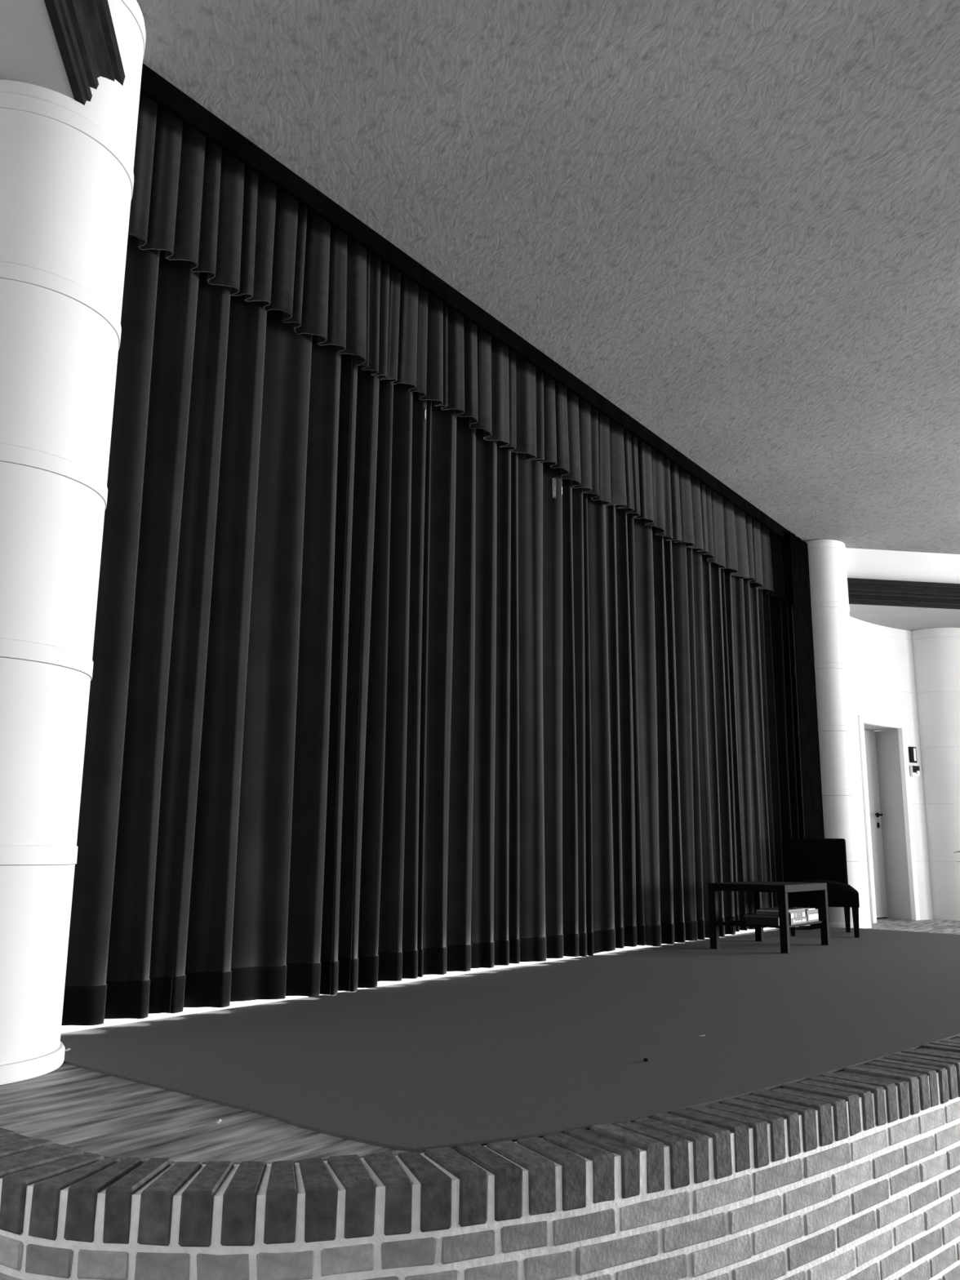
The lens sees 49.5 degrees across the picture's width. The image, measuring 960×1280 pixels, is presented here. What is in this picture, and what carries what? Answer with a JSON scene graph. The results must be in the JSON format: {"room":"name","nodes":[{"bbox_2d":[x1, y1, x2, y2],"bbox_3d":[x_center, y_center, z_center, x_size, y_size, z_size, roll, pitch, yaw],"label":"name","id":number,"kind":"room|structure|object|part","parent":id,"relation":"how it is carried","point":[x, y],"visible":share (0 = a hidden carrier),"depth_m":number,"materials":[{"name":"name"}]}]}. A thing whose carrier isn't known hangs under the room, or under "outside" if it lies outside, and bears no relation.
{"room":"event venue","nodes":[
{"label":"event venue","id":0,"kind":"room"},
{"bbox_2d":[0,0,74,98],"bbox_3d":[-1.426,-2.235,1.623,3.120,0.088,3.570,-8,-14,35],"label":"wall","id":1,"kind":"structure","parent":0,"point":[29,51],"depth_m":3.26,"materials":[{"name":"grey paint"}]},
{"bbox_2d":[44,0,124,105],"bbox_3d":[-1.018,-2.254,1.867,0.122,0.233,4.040,2,-12,-9],"label":"trim","id":2,"kind":"structure","parent":1,"relation":"attached to","point":[84,32],"depth_m":3.38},
{"bbox_2d":[0,1035,959,1279],"bbox_3d":[1.741,2.161,4.935,9.255,0.959,2.877,9,-14,-35],"label":"wall","id":3,"kind":"structure","parent":0,"point":[853,1173],"depth_m":2.23,"materials":[{"name":"brick"}]},
{"bbox_2d":[0,918,959,1164],"bbox_3d":[1.433,2.335,7.790,5.795,0.140,12.630,-9,-15,39],"label":"floor","id":4,"kind":"structure","parent":0,"point":[86,1110],"depth_m":2.53,"materials":[{"name":"wood"}]},
{"bbox_2d":[0,0,146,1084],"bbox_3d":[-1.594,-0.524,3.466,0.692,3.675,0.692,-8,-14,35],"label":"column","id":5,"kind":"structure","parent":4,"relation":"on","point":[67,165],"depth_m":3.27,"materials":[{"name":"white paint"}]},
{"bbox_2d":[60,925,959,1151],"bbox_3d":[1.712,1.853,5.796,2.675,0.008,8.025,-8,-14,35],"label":"carpet","id":6,"kind":"object","parent":4,"relation":"on","point":[540,1049],"visible":0.87,"depth_m":3.65,"materials":[{"name":"grey carpet"}]},
{"bbox_2d":[707,880,830,953],"bbox_3d":[2.080,1.968,7.461,0.550,0.442,0.890,-8,-14,35],"label":"coffee table","id":7,"kind":"object","parent":6,"relation":"on","point":[757,887],"visible":0.92,"depth_m":7.24,"materials":[{"name":"black laminate"}]},
{"bbox_3d":[1.632,1.949,7.265,0.050,0.392,0.050,-8,-14,35],"label":"leg","id":8,"kind":"part","parent":7,"relation":"part of","materials":[{"name":"black laminate"}]},
{"bbox_3d":[2.121,2.090,7.933,0.050,0.392,0.050,-8,-14,35],"label":"leg","id":9,"kind":"part","parent":7,"relation":"part of","materials":[{"name":"black laminate"}]},
{"bbox_2d":[746,916,779,925],"bbox_3d":[1.954,1.927,7.150,0.230,0.050,0.095,-8,-14,35],"label":"book","id":10,"kind":"object","parent":7,"relation":"on","point":[750,920],"visible":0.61,"depth_m":7.11,"materials":[{"name":"black paper"}]},
{"bbox_2d":[744,913,778,918],"bbox_3d":[1.948,1.894,7.148,0.250,0.014,0.105,-8,-14,35],"label":"magazine","id":11,"kind":"object","parent":10,"relation":"on","point":[748,914],"visible":0.66,"depth_m":7.11,"materials":[{"name":"black paper"}]},
{"bbox_2d":[755,911,778,915],"bbox_3d":[1.986,1.869,7.129,0.180,0.026,0.100,-8,-14,35],"label":"book","id":12,"kind":"object","parent":11,"relation":"on","point":[757,913],"visible":0.61,"depth_m":7.09,"materials":[{"name":"black paper"}]},
{"bbox_2d":[756,909,778,911],"bbox_3d":[1.991,1.852,7.126,0.175,0.006,0.105,-8,-14,35],"label":"magazine","id":13,"kind":"object","parent":12,"relation":"on","point":[769,910],"visible":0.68,"depth_m":7.10,"materials":[{"name":"white paper"}]},
{"bbox_2d":[717,919,822,928],"bbox_3d":[2.079,2.022,7.449,0.490,0.014,0.830,-8,-14,35],"label":"shelf","id":14,"kind":"object","parent":7,"relation":"attached to","point":[739,922],"depth_m":7.21,"materials":[{"name":"black laminate"}]},
{"bbox_3d":[2.038,1.894,6.979,0.050,0.392,0.050,-8,-14,35],"label":"leg","id":15,"kind":"part","parent":7,"relation":"part of","materials":[{"name":"black laminate"}]},
{"bbox_2d":[788,916,807,924],"bbox_3d":[2.133,1.965,7.306,0.215,0.042,0.325,-8,-14,35],"label":"book","id":16,"kind":"object","parent":7,"relation":"on","point":[803,919],"visible":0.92,"depth_m":7.22,"materials":[{"name":"white paper"}]},
{"bbox_2d":[788,911,805,918],"bbox_3d":[2.134,1.926,7.307,0.203,0.034,0.305,-8,-14,35],"label":"book","id":17,"kind":"object","parent":16,"relation":"on","point":[800,914],"visible":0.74,"depth_m":7.23,"materials":[{"name":"white paper"}]},
{"bbox_2d":[788,910,805,913],"bbox_3d":[2.115,1.907,7.322,0.240,0.008,0.350,-7,-14,33],"label":"magazine","id":18,"kind":"object","parent":17,"relation":"on","point":[802,910],"visible":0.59,"depth_m":7.24,"materials":[{"name":"white paper"}]},
{"bbox_2d":[758,906,804,911],"bbox_3d":[2.121,1.895,7.320,0.215,0.014,0.320,-8,-14,36],"label":"book","id":19,"kind":"object","parent":18,"relation":"on","point":[790,909],"visible":0.59,"depth_m":7.27,"materials":[{"name":"white paper"}]},
{"bbox_2d":[807,918,818,922],"bbox_3d":[2.310,2.031,7.559,0.218,0.016,0.245,-8,-14,35],"label":"book","id":20,"kind":"object","parent":7,"relation":"on","point":[812,920],"visible":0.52,"depth_m":7.49,"materials":[{"name":"white paper"}]},
{"bbox_2d":[805,913,817,919],"bbox_3d":[2.309,2.002,7.549,0.214,0.036,0.230,-7,-14,34],"label":"book","id":21,"kind":"object","parent":20,"relation":"on","point":[815,916],"visible":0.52,"depth_m":7.46,"materials":[{"name":"white paper"}]},
{"bbox_2d":[805,908,817,914],"bbox_3d":[2.310,1.966,7.550,0.202,0.030,0.240,-8,-14,35],"label":"book","id":22,"kind":"object","parent":21,"relation":"on","point":[815,910],"visible":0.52,"depth_m":7.48,"materials":[{"name":"white paper"}]},
{"bbox_3d":[2.527,2.035,7.647,0.050,0.392,0.050,-8,-14,35],"label":"leg","id":23,"kind":"part","parent":7,"relation":"part of","materials":[{"name":"black laminate"}]},
{"bbox_2d":[782,838,859,937],"bbox_3d":[2.836,2.057,8.720,0.550,0.785,0.650,-2,-12,12],"label":"slipper chair","id":24,"kind":"object","parent":6,"relation":"on","point":[804,860],"visible":0.78,"depth_m":8.94,"materials":[{"name":"black fabric"}]},
{"bbox_3d":[2.531,2.278,8.440,0.048,0.234,0.048,-2,-12,12],"label":"leg","id":25,"kind":"part","parent":24,"relation":"part of","materials":[{"name":"black laminate"}]},
{"bbox_3d":[2.897,1.964,9.013,0.526,0.485,0.100,-2,-12,12],"label":"backrest","id":26,"kind":"part","parent":24,"relation":"part of","materials":[{"name":"black fabric"}]},
{"bbox_3d":[2.834,2.111,8.701,0.550,0.200,0.635,-2,-12,12],"label":"seat","id":27,"kind":"part","parent":24,"relation":"part of","materials":[{"name":"black fabric"}]},
{"bbox_3d":[3.135,2.374,8.885,0.048,0.234,0.060,-2,-12,12],"label":"leg","id":28,"kind":"part","parent":24,"relation":"part of","materials":[{"name":"black laminate"}]},
{"bbox_3d":[3.009,2.260,8.335,0.048,0.234,0.048,-2,-12,12],"label":"leg","id":29,"kind":"part","parent":24,"relation":"part of","materials":[{"name":"black laminate"}]},
{"bbox_2d":[791,539,871,928],"bbox_3d":[3.361,0.872,10.079,0.572,3.675,0.572,0,-12,4],"label":"column","id":30,"kind":"structure","parent":4,"relation":"on","point":[842,815],"depth_m":9.88,"materials":[{"name":"white paint"}]},
{"bbox_2d":[136,0,959,554],"bbox_3d":[5.305,-2.518,2.932,12.174,0.120,22.000,-8,-14,35],"label":"ceiling","id":31,"kind":"structure","parent":0,"point":[735,224],"depth_m":4.83,"materials":[{"name":"paint"}]},
{"bbox_2d":[140,63,789,543],"bbox_3d":[0.901,-1.804,7.202,0.024,0.575,9.300,-8,-14,35],"label":"curtain rail","id":32,"kind":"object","parent":31,"relation":"attached to","point":[153,86],"depth_m":5.35,"materials":[{"name":"black metal"}]},
{"bbox_2d":[128,92,792,607],"bbox_3d":[0.818,-1.465,7.274,0.147,1.013,8.033,-8,-14,35],"label":"valance","id":33,"kind":"object","parent":32,"relation":"attached to","point":[193,201],"visible":0.59,"depth_m":5.50,"materials":[{"name":"fabric"}]},
{"bbox_2d":[61,234,578,1026],"bbox_3d":[-0.527,-0.301,5.351,0.188,3.987,3.822,-8,-14,35],"label":"stage curtain","id":34,"kind":"object","parent":33,"relation":"hanging from","point":[330,744],"visible":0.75,"depth_m":4.83,"materials":[{"name":"fabric"}]},
{"bbox_2d":[572,487,807,956],"bbox_3d":[1.949,0.413,8.739,0.176,3.986,4.694,-8,-14,35],"label":"stage curtain","id":35,"kind":"object","parent":33,"relation":"hanging from","point":[688,771],"visible":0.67,"depth_m":7.91,"materials":[{"name":"fabric"}]},
{"bbox_2d":[789,530,829,929],"bbox_3d":[3.050,0.794,9.662,0.018,3.633,0.519,-8,-14,35],"label":"curtain","id":36,"kind":"object","parent":31,"relation":"hanging from","point":[802,619],"visible":0.8,"depth_m":9.71,"materials":[{"name":"black fabric"}]},
{"bbox_2d":[849,616,933,923],"bbox_3d":[4.082,1.331,10.808,1.865,3.120,0.292,11,-15,-41],"label":"wall","id":37,"kind":"structure","parent":0,"point":[883,660],"depth_m":11.13,"materials":[{"name":"white paint"}]},
{"bbox_2d":[857,715,919,923],"bbox_3d":[4.101,1.877,10.940,0.948,2.065,0.472,10,-15,-38],"label":"door","id":38,"kind":"structure","parent":37,"relation":"in","point":[885,770],"depth_m":11.12,"materials":[{"name":"white wood"}]},
{"bbox_3d":[3.896,1.789,10.518,0.052,2.065,0.078,-10,-16,42],"label":"frame","id":39,"kind":"part","parent":38,"relation":"part of","materials":[{"name":"white wood"}]},
{"bbox_3d":[4.284,1.884,11.228,0.151,0.052,0.061,10,-15,-38],"label":"handle","id":40,"kind":"part","parent":38,"relation":"part of","materials":[{"name":"black metal"}]},
{"bbox_3d":[4.216,0.869,10.986,0.760,0.069,0.075,10,-15,-38],"label":"frame","id":41,"kind":"part","parent":38,"relation":"part of","materials":[{"name":"white wood"}]},
{"bbox_3d":[4.538,1.898,11.026,0.068,2.065,0.052,7,-13,-30],"label":"frame","id":42,"kind":"part","parent":38,"relation":"part of","materials":[{"name":"white wood"}]},
{"bbox_2d":[908,746,916,763],"bbox_3d":[4.662,1.235,11.211,0.096,0.170,0.025,7,-13,-28],"label":"wall plaque","id":43,"kind":"object","parent":37,"relation":"attached to","point":[913,753],"visible":1,"depth_m":11.20,"materials":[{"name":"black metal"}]},
{"bbox_2d":[910,765,919,776],"bbox_3d":[4.666,1.405,11.165,0.116,0.116,0.050,7,-13,-28],"label":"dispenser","id":44,"kind":"object","parent":37,"relation":"attached to","point":[914,770],"visible":1,"depth_m":11.15,"materials":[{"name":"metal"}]},
{"bbox_2d":[845,547,959,583],"bbox_3d":[5.490,-0.599,10.773,4.100,0.489,0.130,2,-12,-9],"label":"wall","id":45,"kind":"structure","parent":0,"point":[861,563],"depth_m":10.53,"materials":[{"name":"white paint"}]},
{"bbox_2d":[847,577,959,609],"bbox_3d":[5.459,-0.411,10.599,3.800,0.233,0.122,2,-12,-9],"label":"trim","id":46,"kind":"structure","parent":45,"relation":"attached to","point":[860,591],"depth_m":10.39,"materials":[{"name":"black wood"}]},
{"bbox_2d":[848,604,959,631],"bbox_3d":[5.513,-0.273,10.919,3.130,0.088,3.500,-8,-14,35],"label":"ceiling","id":47,"kind":"structure","parent":0,"point":[905,618],"depth_m":10.88,"materials":[{"name":"grey paint"}]},
{"bbox_2d":[911,627,959,920],"bbox_3d":[5.124,1.472,11.453,0.800,3.120,0.800,-8,-14,35],"label":"column","id":48,"kind":"object","parent":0,"point":[936,651],"visible":0.56,"depth_m":11.16,"materials":[{"name":"white paint"}]}
]}

